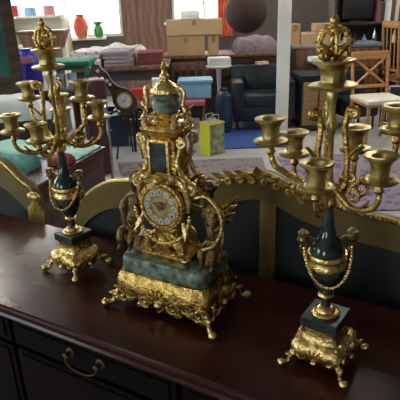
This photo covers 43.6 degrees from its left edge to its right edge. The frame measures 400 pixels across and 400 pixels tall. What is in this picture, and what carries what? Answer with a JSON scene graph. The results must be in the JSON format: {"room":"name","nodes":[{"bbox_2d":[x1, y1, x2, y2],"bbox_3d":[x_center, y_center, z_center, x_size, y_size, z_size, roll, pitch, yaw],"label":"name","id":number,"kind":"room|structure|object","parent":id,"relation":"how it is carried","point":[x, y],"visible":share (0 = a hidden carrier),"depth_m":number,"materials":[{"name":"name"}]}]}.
{"room":"second-hand shop","nodes":[
{"label":"second-hand shop","id":0,"kind":"room"},
{"bbox_2d":[72,0,327,96],"bbox_3d":[0.384,-3.337,8.440,11.000,3.000,0.140,-2,22,0],"label":"wall","id":1,"kind":"structure","parent":0,"point":[305,13],"depth_m":8.52,"materials":[{"name":"brown"}]},
{"bbox_2d":[11,0,122,37],"bbox_3d":[-2.280,-3.521,8.297,1.888,1.580,0.060,-2,22,0],"label":"window","id":2,"kind":"structure","parent":1,"relation":"in","point":[64,1],"depth_m":8.51,"materials":[{"name":"white paint"}]},
{"bbox_2d":[72,37,106,40],"bbox_3d":[-2.397,-2.728,8.505,1.600,0.040,0.120,-2,22,0],"label":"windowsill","id":3,"kind":"structure","parent":1,"relation":"attached to","point":[86,38],"depth_m":8.45,"materials":[{"name":"white paint"}]},
{"bbox_2d":[73,14,88,37],"bbox_3d":[-1.995,-2.907,8.363,0.260,0.370,0.260,-2,22,0],"label":"vase","id":4,"kind":"object","parent":3,"relation":"on","point":[80,25],"visible":1,"depth_m":8.28,"materials":[{"name":"red ceramic"}]},
{"bbox_2d":[90,20,103,36],"bbox_3d":[-1.700,-2.868,8.383,0.257,0.264,0.261,-2,22,0],"label":"vase","id":5,"kind":"object","parent":3,"relation":"on","point":[98,30],"visible":1,"depth_m":8.33,"materials":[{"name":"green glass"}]},
{"bbox_2d":[121,0,170,93],"bbox_3d":[-0.904,-3.257,8.351,0.811,2.960,0.051,-2,22,0],"label":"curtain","id":6,"kind":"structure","parent":1,"relation":"attached to","point":[143,20],"depth_m":8.45,"materials":[{"name":"brown fabric"}]},
{"bbox_2d":[172,0,217,18],"bbox_3d":[0.051,-3.696,8.260,1.079,1.380,0.060,-2,22,0],"label":"window","id":7,"kind":"structure","parent":1,"relation":"in","point":[173,1],"depth_m":8.43,"materials":[{"name":"white paint"}]},
{"bbox_3d":[0.169,-4.344,7.849,1.810,0.050,0.184,-2,22,0],"label":"rail","id":8,"kind":"object","parent":1,"relation":"attached to","visible":0},
{"bbox_2d":[217,0,232,35],"bbox_3d":[0.401,-3.522,8.103,0.251,1.648,0.052,-2,22,0],"label":"curtain","id":9,"kind":"object","parent":8,"relation":"hanging from","point":[227,30],"visible":0.54,"depth_m":8.30,"materials":[{"name":"red fabric"}]},
{"bbox_2d":[68,96,399,216],"bbox_3d":[0.513,0.354,3.380,11.000,0.100,12.000,-2,22,0],"label":"floor","id":10,"kind":"structure","parent":0,"point":[383,142],"depth_m":5.60,"materials":[{"name":"grey concrete"}]},
{"bbox_2d":[0,0,30,140],"bbox_3d":[-1.993,-0.910,4.346,0.970,1.690,0.526,-10,23,-19],"label":"wardrobe","id":11,"kind":"object","parent":10,"relation":"on","point":[11,73],"visible":0.35,"depth_m":4.14,"materials":[{"name":"brown wood"}]},
{"bbox_2d":[0,156,49,225],"bbox_3d":[-0.704,0.283,2.057,0.621,1.076,0.316,10,25,28],"label":"armchair","id":12,"kind":"object","parent":10,"relation":"on","point":[20,197],"visible":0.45,"depth_m":1.71,"materials":[{"name":"brown wood"}]},
{"bbox_2d":[0,113,54,137],"bbox_3d":[-1.410,-0.256,3.885,0.620,0.780,0.360,-6,22,-11],"label":"side table","id":13,"kind":"object","parent":10,"relation":"on","point":[50,124],"visible":0.2,"depth_m":3.65,"materials":[{"name":"brown wood"}]},
{"bbox_2d":[0,93,51,122],"bbox_3d":[-1.415,-0.696,3.698,0.608,0.172,0.348,-6,22,-11],"label":"bedding","id":14,"kind":"object","parent":13,"relation":"on","point":[8,103],"visible":0.52,"depth_m":3.59,"materials":[{"name":"white fabric"}]},
{"bbox_2d":[16,29,71,131],"bbox_3d":[-1.911,-1.498,6.375,0.590,1.269,0.340,-2,22,0],"label":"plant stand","id":15,"kind":"object","parent":10,"relation":"on","point":[24,36],"visible":0.35,"depth_m":6.06,"materials":[{"name":"brown wood"}]},
{"bbox_2d":[13,14,76,99],"bbox_3d":[-2.653,-2.296,8.254,1.080,1.402,0.340,-2,22,0],"label":"shelf unit","id":16,"kind":"object","parent":10,"relation":"on","point":[62,21],"visible":0.27,"depth_m":8.17,"materials":[{"name":"beige paint"}]},
{"bbox_2d":[12,5,18,15],"bbox_3d":[-2.978,-3.006,7.944,0.190,0.164,0.190,-2,22,0],"label":"tin","id":17,"kind":"object","parent":16,"relation":"on","point":[14,7],"visible":0.38,"depth_m":7.89,"materials":[{"name":"red paint"}]},
{"bbox_2d":[24,7,36,15],"bbox_3d":[-2.698,-2.997,7.951,0.190,0.124,0.190,-2,22,0],"label":"tin","id":18,"kind":"object","parent":16,"relation":"on","point":[30,11],"visible":1,"depth_m":7.88,"materials":[{"name":"blue plastic"}]},
{"bbox_2d":[42,5,55,14],"bbox_3d":[-2.398,-3.017,7.948,0.190,0.144,0.190,-2,22,0],"label":"tin","id":19,"kind":"object","parent":16,"relation":"on","point":[48,9],"visible":0.99,"depth_m":7.88,"materials":[{"name":"pink plastic"}]},
{"bbox_2d":[0,140,106,228],"bbox_3d":[-1.093,0.124,2.995,0.800,0.715,0.900,5,23,17],"label":"chest","id":20,"kind":"object","parent":10,"relation":"on","point":[92,165],"visible":0.19,"depth_m":2.83,"materials":[{"name":"brown wood"}]},
{"bbox_2d":[0,152,41,174],"bbox_3d":[-1.238,-0.199,2.668,0.608,0.136,0.448,5,23,17],"label":"cushion","id":21,"kind":"object","parent":20,"relation":"on","point":[25,163],"visible":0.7,"depth_m":2.71,"materials":[{"name":"teal fabric"}]},
{"bbox_2d":[0,139,100,159],"bbox_3d":[-1.006,-0.328,3.114,0.728,0.030,0.298,5,23,17],"label":"cloth","id":22,"kind":"object","parent":20,"relation":"on","point":[6,147],"visible":0.37,"depth_m":3.05,"materials":[{"name":"green fabric"}]},
{"bbox_2d":[47,153,75,165],"bbox_3d":[-0.786,-0.235,2.832,0.118,0.052,0.128,5,23,17],"label":"cushion","id":23,"kind":"object","parent":20,"relation":"on","point":[52,161],"visible":0.56,"depth_m":2.80,"materials":[{"name":"red"}]},
{"bbox_2d":[44,87,83,143],"bbox_3d":[-1.274,-0.662,4.833,0.300,0.822,0.220,-2,22,0],"label":"plant stand","id":24,"kind":"object","parent":10,"relation":"on","point":[76,106],"visible":0.13,"depth_m":4.70,"materials":[{"name":"brown wood"}]},
{"bbox_2d":[56,73,64,88],"bbox_3d":[-1.289,-1.104,4.646,0.072,0.135,0.072,-2,22,0],"label":"drinking glass","id":25,"kind":"object","parent":24,"relation":"on","point":[61,75],"visible":0.59,"depth_m":4.63,"materials":[{"name":"blue glass"}]},
{"bbox_2d":[67,73,74,88],"bbox_3d":[-1.194,-1.107,4.646,0.072,0.135,0.072,-2,22,0],"label":"drinking glass","id":26,"kind":"object","parent":24,"relation":"on","point":[70,76],"visible":0.67,"depth_m":4.62,"materials":[{"name":"blue glass"}]},
{"bbox_2d":[54,56,96,137],"bbox_3d":[-1.299,-0.946,5.258,0.460,1.034,0.440,-2,22,0],"label":"table","id":27,"kind":"object","parent":10,"relation":"on","point":[71,63],"visible":0.33,"depth_m":4.93,"materials":[{"name":"green"}]},
{"bbox_2d":[84,74,113,172],"bbox_3d":[-0.965,-0.719,4.761,0.200,0.941,0.180,-6,22,-10],"label":"suitcase","id":28,"kind":"object","parent":10,"relation":"on","point":[97,87],"visible":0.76,"depth_m":4.66,"materials":[{"name":"red plastic"}]},
{"bbox_2d":[104,103,113,178],"bbox_3d":[-0.609,-0.199,3.466,0.090,0.927,0.180,-6,22,-9],"label":"mirror","id":29,"kind":"object","parent":10,"relation":"on","point":[105,107],"visible":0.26,"depth_m":3.31,"materials":[{"name":"silver metal"}]},
{"bbox_2d":[108,106,117,114],"bbox_3d":[-1.239,-1.004,6.367,0.360,0.305,0.400,-2,22,0],"label":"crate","id":30,"kind":"object","parent":10,"relation":"on","point":[110,108],"visible":0.05,"depth_m":6.47,"materials":[{"name":"black plastic"}]},
{"bbox_2d":[109,111,129,145],"bbox_3d":[-0.969,-0.842,5.805,0.260,0.390,0.185,-2,22,0],"label":"suitcase","id":31,"kind":"object","parent":10,"relation":"on","point":[114,122],"visible":0.58,"depth_m":5.74,"materials":[{"name":"blue plastic"}]},
{"bbox_2d":[71,58,170,139],"bbox_3d":[-0.918,-1.269,6.265,1.111,0.860,0.800,-2,22,0],"label":"display table","id":32,"kind":"object","parent":10,"relation":"on","point":[136,72],"visible":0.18,"depth_m":5.81,"materials":[{"name":"brown wood"}]},
{"bbox_2d":[90,56,103,67],"bbox_3d":[-1.332,-1.664,5.994,0.360,0.098,0.550,-3,22,-2],"label":"rug","id":33,"kind":"object","parent":32,"relation":"on","point":[100,61],"visible":0.17,"depth_m":5.76,"materials":[{"name":"white fabric"}]},
{"bbox_2d":[71,47,107,57],"bbox_3d":[-1.315,-1.758,5.978,0.330,0.078,0.500,-1,22,3],"label":"rug","id":34,"kind":"object","parent":33,"relation":"on","point":[83,52],"visible":0.78,"depth_m":5.75,"materials":[{"name":"white fabric"}]},
{"bbox_2d":[90,42,146,60],"bbox_3d":[-1.059,-1.877,6.332,0.908,0.225,0.188,-2,22,0],"label":"blanket","id":35,"kind":"object","parent":32,"relation":"on","point":[138,47],"visible":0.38,"depth_m":6.28,"materials":[{"name":"white fabric"}]},
{"bbox_2d":[104,55,135,66],"bbox_3d":[-0.952,-1.668,5.998,0.340,0.078,0.520,-3,22,-3],"label":"rug","id":36,"kind":"object","parent":32,"relation":"on","point":[130,61],"visible":0.86,"depth_m":5.76,"materials":[{"name":"grey fabric"}]},
{"bbox_2d":[102,47,134,59],"bbox_3d":[-0.965,-1.757,5.984,0.300,0.088,0.500,-1,22,3],"label":"rug","id":37,"kind":"object","parent":36,"relation":"on","point":[112,53],"visible":1,"depth_m":5.76,"materials":[{"name":"grey fabric"}]},
{"bbox_2d":[137,49,163,64],"bbox_3d":[-0.594,-1.730,6.042,0.300,0.139,0.360,-2,22,-1],"label":"folded blanket","id":38,"kind":"object","parent":32,"relation":"on","point":[155,56],"visible":0.86,"depth_m":5.88,"materials":[{"name":"red fabric"}]},
{"bbox_2d":[113,112,143,158],"bbox_3d":[-0.759,-0.801,5.331,0.299,0.682,0.304,-2,22,0],"label":"stool","id":39,"kind":"object","parent":10,"relation":"on","point":[120,115],"visible":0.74,"depth_m":5.26,"materials":[{"name":"black metal"}]},
{"bbox_2d":[91,64,137,113],"bbox_3d":[-0.857,-1.118,5.036,0.432,0.506,0.052,-2,22,0],"label":"banjo barometer","id":40,"kind":"object","parent":39,"relation":"on","point":[124,100],"visible":1,"depth_m":5.05,"materials":[{"name":"brown wood"}]},
{"bbox_2d":[119,111,152,135],"bbox_3d":[-0.769,-1.021,6.367,0.440,0.305,0.400,-2,22,0],"label":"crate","id":41,"kind":"object","parent":10,"relation":"on","point":[140,113],"visible":0.07,"depth_m":6.17,"materials":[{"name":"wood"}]},
{"bbox_2d":[131,97,204,151],"bbox_3d":[-0.359,-0.867,5.637,0.840,0.545,0.420,-2,22,0],"label":"bench","id":42,"kind":"object","parent":10,"relation":"on","point":[198,103],"visible":0.43,"depth_m":5.40,"materials":[{"name":"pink fabric"}]},
{"bbox_2d":[130,87,149,99],"bbox_3d":[-0.662,-1.174,5.531,0.206,0.119,0.126,-2,22,0],"label":"box","id":43,"kind":"object","parent":42,"relation":"on","point":[138,92],"visible":0.44,"depth_m":5.47,"materials":[{"name":"red paint"}]},
{"bbox_2d":[152,77,160,86],"bbox_3d":[-0.470,-1.229,5.512,0.106,0.224,0.126,-2,22,0],"label":"box","id":44,"kind":"object","parent":42,"relation":"on","point":[155,80],"visible":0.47,"depth_m":5.43,"materials":[{"name":"white cardboard"}]},
{"bbox_2d":[178,76,212,98],"bbox_3d":[-0.051,-1.244,5.533,0.384,0.199,0.290,-2,22,0],"label":"storage box","id":45,"kind":"object","parent":42,"relation":"on","point":[195,87],"visible":0.98,"depth_m":5.42,"materials":[{"name":"blue plastic"}]},
{"bbox_2d":[170,62,205,120],"bbox_3d":[-0.138,-1.368,6.472,0.430,0.845,0.494,-2,22,0],"label":"dining chair","id":46,"kind":"object","parent":10,"relation":"on","point":[195,66],"visible":0.28,"depth_m":6.12,"materials":[{"name":"brown wood"}]},
{"bbox_2d":[118,157,265,178],"bbox_3d":[-0.095,-0.129,4.487,1.500,0.011,1.530,-2,22,0],"label":"rug","id":47,"kind":"object","parent":10,"relation":"on","point":[206,166],"visible":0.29,"depth_m":5.00,"materials":[{"name":"carpet"}]},
{"bbox_2d":[0,214,399,399],"bbox_3d":[0.062,0.679,1.259,1.980,0.900,0.415,10,25,28],"label":"sideboard","id":48,"kind":"object","parent":10,"relation":"on","point":[58,340],"visible":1,"depth_m":1.08,"materials":[{"name":"brown wood"}]},
{"bbox_2d":[0,18,112,282],"bbox_3d":[-0.344,-0.109,1.212,0.245,0.620,0.223,13,27,34],"label":"candelabrum","id":49,"kind":"object","parent":48,"relation":"on","point":[75,250],"visible":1,"depth_m":1.20,"materials":[{"name":"gold metal"}]},
{"bbox_2d":[0,112,24,135],"bbox_3d":[-0.428,-0.170,1.137,0.057,0.050,0.057,13,27,34],"label":"candle cup","id":50,"kind":"object","parent":49,"relation":"on","point":[10,119],"depth_m":1.12,"materials":[{"name":"gold metal"}]},
{"bbox_2d":[16,80,40,102],"bbox_3d":[-0.420,-0.264,1.223,0.057,0.050,0.057,13,27,34],"label":"candle cup","id":51,"kind":"object","parent":49,"relation":"on","point":[28,95],"depth_m":1.21,"materials":[{"name":"gold metal"}]},
{"bbox_2d":[24,121,50,145],"bbox_3d":[-0.359,-0.144,1.103,0.057,0.050,0.057,13,27,34],"label":"candle cup","id":52,"kind":"object","parent":49,"relation":"on","point":[36,128],"depth_m":1.09,"materials":[{"name":"gold metal"}]},
{"bbox_2d":[30,47,64,71],"bbox_3d":[-0.346,-0.317,1.134,0.075,0.050,0.075,13,27,34],"label":"cup","id":53,"kind":"object","parent":49,"relation":"on","point":[46,56],"depth_m":1.12,"materials":[{"name":"gold metal"}]},
{"bbox_2d":[48,92,71,113],"bbox_3d":[-0.354,-0.242,1.260,0.057,0.050,0.057,13,27,34],"label":"candle cup","id":54,"kind":"object","parent":49,"relation":"on","point":[63,94],"depth_m":1.25,"materials":[{"name":"gold metal"}]},
{"bbox_2d":[68,79,94,102],"bbox_3d":[-0.263,-0.241,1.112,0.057,0.050,0.057,13,27,34],"label":"candle cup","id":55,"kind":"object","parent":49,"relation":"on","point":[80,86],"depth_m":1.10,"materials":[{"name":"gold metal"}]},
{"bbox_2d":[86,99,110,121],"bbox_3d":[-0.245,-0.213,1.203,0.057,0.050,0.057,13,27,34],"label":"candle cup","id":56,"kind":"object","parent":49,"relation":"on","point":[97,105],"depth_m":1.19,"materials":[{"name":"gold metal"}]},
{"bbox_2d":[101,58,251,340],"bbox_3d":[-0.061,-0.017,1.060,0.300,0.548,0.194,10,25,28],"label":"mantel clock","id":57,"kind":"object","parent":48,"relation":"on","point":[176,275],"visible":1,"depth_m":1.04,"materials":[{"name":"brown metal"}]},
{"bbox_2d":[253,13,399,389],"bbox_3d":[0.220,0.015,0.849,0.219,0.626,0.238,-14,25,-28],"label":"candelabrum","id":58,"kind":"object","parent":48,"relation":"on","point":[325,340],"visible":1,"depth_m":0.82,"materials":[{"name":"gold metal"}]},
{"bbox_2d":[253,114,287,147],"bbox_3d":[0.115,-0.109,0.812,0.057,0.050,0.057,11,27,34],"label":"candle cup","id":59,"kind":"object","parent":58,"relation":"on","point":[270,124],"depth_m":0.80,"materials":[{"name":"gold metal"}]},
{"bbox_2d":[279,128,309,158],"bbox_3d":[0.168,-0.098,0.886,0.057,0.050,0.057,11,27,34],"label":"candle cup","id":60,"kind":"object","parent":58,"relation":"on","point":[294,149],"depth_m":0.87,"materials":[{"name":"gold metal"}]},
{"bbox_2d":[297,157,335,195],"bbox_3d":[0.172,-0.032,0.739,0.057,0.050,0.057,11,27,34],"label":"candle cup","id":61,"kind":"object","parent":58,"relation":"on","point":[316,169],"depth_m":0.73,"materials":[{"name":"gold metal"}]},
{"bbox_2d":[308,57,357,92],"bbox_3d":[0.204,-0.190,0.765,0.075,0.050,0.075,11,27,34],"label":"cup","id":62,"kind":"object","parent":58,"relation":"on","point":[333,70],"depth_m":0.75,"materials":[{"name":"gold metal"}]},
{"bbox_2d":[338,123,371,154],"bbox_3d":[0.271,-0.104,0.872,0.057,0.050,0.057,11,27,34],"label":"candle cup","id":63,"kind":"object","parent":58,"relation":"on","point":[357,131],"depth_m":0.86,"materials":[{"name":"gold metal"}]},
{"bbox_2d":[360,150,399,187],"bbox_3d":[0.269,-0.044,0.745,0.057,0.050,0.057,11,27,34],"label":"candle cup","id":64,"kind":"object","parent":58,"relation":"on","point":[380,161],"depth_m":0.73,"materials":[{"name":"gold metal"}]},
{"bbox_2d":[378,102,399,136],"bbox_3d":[0.308,-0.123,0.778,0.057,0.050,0.057,11,27,34],"label":"candle cup","id":65,"kind":"object","parent":58,"relation":"on","point":[392,109],"depth_m":0.77,"materials":[{"name":"gold metal"}]},
{"bbox_2d":[200,113,224,155],"bbox_3d":[0.133,-0.711,5.358,0.209,0.434,0.166,-17,26,-33],"label":"shopping bag","id":66,"kind":"object","parent":10,"relation":"on","point":[212,135],"visible":1,"depth_m":5.31,"materials":[{"name":"yellow paper"}]},
{"bbox_2d":[206,65,231,92],"bbox_3d":[0.252,-1.370,6.543,0.332,0.767,0.332,-2,22,0],"label":"pedestal table","id":67,"kind":"object","parent":10,"relation":"on","point":[218,68],"visible":0.47,"depth_m":6.40,"materials":[{"name":"white paint"}]},
{"bbox_2d":[207,56,230,65],"bbox_3d":[0.243,-1.774,6.381,0.280,0.100,0.200,-4,22,-5],"label":"box","id":68,"kind":"object","parent":67,"relation":"on","point":[217,60],"visible":1,"depth_m":6.29,"materials":[{"name":"white fabric"}]},
{"bbox_2d":[164,50,276,117],"bbox_3d":[0.312,-1.663,7.144,1.720,0.860,0.627,-2,22,0],"label":"sideboard","id":69,"kind":"object","parent":10,"relation":"on","point":[236,58],"depth_m":6.79,"materials":[{"name":"brown wood"}]},
{"bbox_2d":[167,35,204,55],"bbox_3d":[-0.190,-2.144,6.895,0.500,0.248,0.402,-2,22,0],"label":"cardboard box","id":70,"kind":"object","parent":69,"relation":"on","point":[186,44],"visible":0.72,"depth_m":6.71,"materials":[{"name":"brown cardboard"}]},
{"bbox_2d":[166,18,221,35],"bbox_3d":[-0.081,-2.362,6.809,0.740,0.198,0.382,-2,22,-1],"label":"cardboard box","id":71,"kind":"object","parent":70,"relation":"on","point":[202,26],"visible":0.98,"depth_m":6.63,"materials":[{"name":"brown cardboard"}]},
{"bbox_2d":[180,10,199,18],"bbox_3d":[-0.134,-2.503,6.749,0.260,0.109,0.205,-2,22,0],"label":"printer","id":72,"kind":"object","parent":71,"relation":"on","point":[184,14],"visible":1,"depth_m":6.66,"materials":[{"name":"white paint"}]},
{"bbox_2d":[207,34,218,53],"bbox_3d":[0.177,-2.155,6.896,0.140,0.243,0.301,-2,22,-1],"label":"cardboard box","id":73,"kind":"object","parent":69,"relation":"on","point":[213,39],"visible":0.87,"depth_m":6.76,"materials":[{"name":"brown cardboard"}]},
{"bbox_2d":[164,50,276,58],"bbox_3d":[0.299,-2.045,6.995,1.720,0.040,0.620,-2,22,0],"label":"countertop","id":74,"kind":"structure","parent":69,"relation":"on","point":[229,53],"depth_m":6.71,"materials":[{"name":"brown wood"}]},
{"bbox_2d":[231,34,276,52],"bbox_3d":[0.756,-2.168,6.898,0.608,0.228,0.348,-4,22,-5],"label":"cushion","id":75,"kind":"object","parent":69,"relation":"on","point":[255,43],"visible":0.96,"depth_m":6.77,"materials":[{"name":"pink fabric"}]},
{"bbox_2d":[75,166,399,310],"bbox_3d":[0.296,0.377,1.614,1.332,1.165,0.515,10,25,28],"label":"settee","id":76,"kind":"object","parent":10,"relation":"on","point":[260,240],"visible":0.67,"depth_m":1.26,"materials":[{"name":"brown wood"}]},
{"bbox_2d":[225,127,285,148],"bbox_3d":[0.564,-0.749,5.977,0.940,0.011,0.920,-2,22,0],"label":"carpet","id":77,"kind":"object","parent":10,"relation":"on","point":[243,138],"visible":0.29,"depth_m":5.94,"materials":[{"name":"blue carpet"}]},
{"bbox_2d":[215,87,232,132],"bbox_3d":[0.297,-1.100,6.133,0.215,0.540,0.216,-2,22,0],"label":"vase","id":78,"kind":"object","parent":77,"relation":"on","point":[223,104],"visible":0.82,"depth_m":6.05,"materials":[{"name":"blue ceramic"}]},
{"bbox_2d":[230,64,295,129],"bbox_3d":[0.788,-1.339,6.431,0.788,0.732,0.716,-1,22,4],"label":"armchair","id":79,"kind":"object","parent":77,"relation":"on","point":[252,86],"visible":0.66,"depth_m":6.20,"materials":[{"name":"black leather"}]},
{"bbox_2d":[243,70,275,89],"bbox_3d":[0.792,-1.542,6.524,0.448,0.300,0.139,-1,22,4],"label":"cushion","id":80,"kind":"object","parent":79,"relation":"on","point":[253,79],"depth_m":6.46,"materials":[{"name":"black leather"}]},
{"bbox_2d":[244,89,275,106],"bbox_3d":[0.783,-1.301,6.352,0.468,0.150,0.520,-1,22,4],"label":"seat cushion","id":81,"kind":"object","parent":79,"relation":"on","point":[252,97],"depth_m":6.13,"materials":[{"name":"black leather"}]},
{"bbox_2d":[255,61,268,64],"bbox_3d":[0.809,-1.790,6.522,0.160,0.035,0.101,-4,22,-5],"label":"book","id":82,"kind":"object","parent":79,"relation":"on","point":[256,62],"visible":1,"depth_m":6.48,"materials":[{"name":"orange paper"}]},
{"bbox_2d":[292,69,327,128],"bbox_3d":[1.426,-1.275,6.285,0.460,0.645,0.620,-2,22,0],"label":"base cabinet","id":83,"kind":"object","parent":10,"relation":"on","point":[306,98],"visible":0.45,"depth_m":6.05,"materials":[{"name":"black wood"}]},
{"bbox_2d":[305,61,318,68],"bbox_3d":[1.573,-1.479,6.722,0.300,0.750,0.240,-2,22,0],"label":"console table","id":84,"kind":"object","parent":10,"relation":"on","point":[310,65],"visible":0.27,"depth_m":6.53,"materials":[{"name":"brown wood"}]},
{"bbox_2d":[307,55,326,61],"bbox_3d":[1.569,-1.858,6.571,0.280,0.051,0.223,-2,22,0],"label":"paper stack","id":85,"kind":"object","parent":84,"relation":"on","point":[309,58],"visible":0.43,"depth_m":6.55,"materials":[{"name":"white paper"}]},
{"bbox_2d":[290,40,383,93],"bbox_3d":[1.861,-1.732,7.072,1.220,0.940,0.571,-2,22,0],"label":"dresser","id":86,"kind":"object","parent":10,"relation":"on","point":[299,54],"visible":0.14,"depth_m":6.75,"materials":[{"name":"brown wood"}]},
{"bbox_2d":[290,23,300,44],"bbox_3d":[1.281,-2.287,6.880,0.140,0.268,0.281,-2,22,-1],"label":"cardboard box","id":87,"kind":"object","parent":86,"relation":"on","point":[295,27],"visible":0.58,"depth_m":6.75,"materials":[{"name":"brown cardboard"}]},
{"bbox_2d":[300,32,340,44],"bbox_3d":[1.623,-2.235,6.884,0.520,0.148,0.361,-3,22,-2],"label":"cardboard box","id":88,"kind":"object","parent":86,"relation":"on","point":[306,38],"visible":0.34,"depth_m":6.72,"materials":[{"name":"brown cardboard"}]},
{"bbox_2d":[311,23,331,31],"bbox_3d":[1.699,-2.361,6.834,0.300,0.108,0.301,-1,22,2],"label":"cardboard box","id":89,"kind":"object","parent":88,"relation":"on","point":[315,27],"visible":0.59,"depth_m":6.71,"materials":[{"name":"brown cardboard"}]},
{"bbox_2d":[277,152,399,210],"bbox_3d":[2.044,-0.198,4.473,2.500,0.011,1.600,-2,22,0],"label":"rug","id":90,"kind":"object","parent":10,"relation":"on","point":[390,201],"visible":0.33,"depth_m":4.57,"materials":[{"name":"purple carpet"}]},
{"bbox_2d":[335,69,377,128],"bbox_3d":[1.914,-1.253,6.222,0.420,0.680,0.496,-6,22,-9],"label":"armchair","id":91,"kind":"object","parent":10,"relation":"on","point":[343,101],"visible":0.35,"depth_m":6.21,"materials":[{"name":"black leather"}]},
{"bbox_2d":[327,0,399,92],"bbox_3d":[2.964,-2.519,7.382,2.100,2.100,0.381,-2,22,0],"label":"shelving","id":92,"kind":"object","parent":10,"relation":"on","point":[334,6],"visible":0.09,"depth_m":7.53,"materials":[{"name":"brown wood"}]},
{"bbox_2d":[341,0,373,22],"bbox_3d":[2.265,-2.760,7.178,0.440,0.388,0.140,-2,22,0],"label":"television","id":93,"kind":"object","parent":92,"relation":"on","point":[351,9],"visible":1,"depth_m":7.17,"materials":[{"name":"black plastic"}]},
{"bbox_2d":[371,28,376,40],"bbox_3d":[2.553,-2.408,7.323,0.083,0.212,0.081,-2,22,0],"label":"bottle","id":94,"kind":"object","parent":92,"relation":"on","point":[374,34],"visible":0.71,"depth_m":7.30,"materials":[{"name":"silver metal"}]},
{"bbox_2d":[372,0,381,21],"bbox_3d":[2.551,-2.728,7.215,0.049,0.286,0.203,-2,22,0],"label":"book","id":95,"kind":"object","parent":92,"relation":"on","point":[377,3],"visible":0.97,"depth_m":7.16,"materials":[{"name":"red paper"}]},
{"bbox_2d":[380,3,385,21],"bbox_3d":[2.608,-2.714,7.222,0.055,0.250,0.203,-2,22,0],"label":"book","id":96,"kind":"object","parent":92,"relation":"on","point":[383,5],"visible":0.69,"depth_m":7.13,"materials":[{"name":"grey paper"}]},
{"bbox_2d":[382,1,388,20],"bbox_3d":[2.656,-2.723,7.219,0.035,0.266,0.203,-2,22,0],"label":"book","id":97,"kind":"object","parent":92,"relation":"on","point":[386,2],"visible":0.48,"depth_m":7.13,"materials":[{"name":"grey paper"}]},
{"bbox_2d":[384,0,391,20],"bbox_3d":[2.699,-2.739,7.213,0.043,0.297,0.203,-2,22,0],"label":"book","id":98,"kind":"object","parent":92,"relation":"on","point":[390,1],"visible":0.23,"depth_m":7.12,"materials":[{"name":"white paper"}]},
{"bbox_2d":[390,0,395,20],"bbox_3d":[2.753,-2.734,7.216,0.056,0.282,0.203,-2,22,0],"label":"book","id":99,"kind":"object","parent":92,"relation":"on","point":[393,7],"visible":0.52,"depth_m":7.12,"materials":[{"name":"brown paper"}]},
{"bbox_2d":[394,0,399,20],"bbox_3d":[2.811,-2.738,7.215,0.052,0.286,0.203,-2,22,0],"label":"book","id":100,"kind":"object","parent":92,"relation":"on","point":[397,1],"visible":0.47,"depth_m":7.12,"materials":[{"name":"grey paper"}]},
{"bbox_2d":[349,50,399,145],"bbox_3d":[1.928,-1.102,5.458,0.450,0.970,0.514,-5,22,-7],"label":"dining chair","id":101,"kind":"object","parent":10,"relation":"on","point":[370,100],"visible":0.76,"depth_m":5.50,"materials":[{"name":"brown wood"}]},
{"bbox_2d":[378,87,399,127],"bbox_3d":[2.373,-1.089,6.006,0.352,0.506,0.192,-2,22,0],"label":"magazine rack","id":102,"kind":"object","parent":10,"relation":"on","point":[385,120],"visible":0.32,"depth_m":5.99,"materials":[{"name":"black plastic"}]},
{"bbox_2d":[387,87,399,120],"bbox_3d":[2.372,-1.144,5.936,0.260,0.400,0.012,-2,22,0],"label":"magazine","id":103,"kind":"object","parent":102,"relation":"in","point":[391,88],"visible":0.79,"depth_m":5.88,"materials":[{"name":"grey paper"}]},
{"bbox_2d":[379,21,399,92],"bbox_3d":[2.747,-1.799,6.799,0.494,1.215,0.430,-6,22,-9],"label":"dining chair","id":104,"kind":"object","parent":10,"relation":"on","point":[394,77],"visible":0.79,"depth_m":6.64,"materials":[{"name":"brown wood"}]},
{"bbox_3d":[-1.633,-0.705,5.081,0.260,0.740,0.260,-2,22,0],"label":"stool","id":105,"kind":"object","parent":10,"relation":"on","visible":0},
{"bbox_2d":[19,48,42,94],"bbox_3d":[-1.657,-1.247,4.855,0.246,0.431,0.232,-2,22,0],"label":"storage bin","id":106,"kind":"object","parent":105,"relation":"on","point":[28,59],"visible":0.56,"depth_m":4.77,"materials":[{"name":"blue plastic"}]},
{"bbox_2d":[275,0,291,132],"bbox_3d":[0.947,-2.209,5.571,0.150,3.000,0.150,2,22,9],"label":"column","id":107,"kind":"structure","parent":0,"point":[284,6],"depth_m":5.73,"materials":[{"name":"white paint"}]},
{"bbox_3d":[0.412,-2.523,2.228,11.000,0.100,12.000,-2,22,0],"label":"ceiling","id":108,"kind":"structure","parent":0,"visible":0},
{"bbox_2d":[225,0,266,33],"bbox_3d":[0.461,-2.608,4.995,0.444,1.800,0.444,-2,22,0],"label":"pendant lamp","id":109,"kind":"object","parent":108,"relation":"hanging from","point":[243,16],"visible":1,"depth_m":5.10,"materials":[{"name":"brown paint"}]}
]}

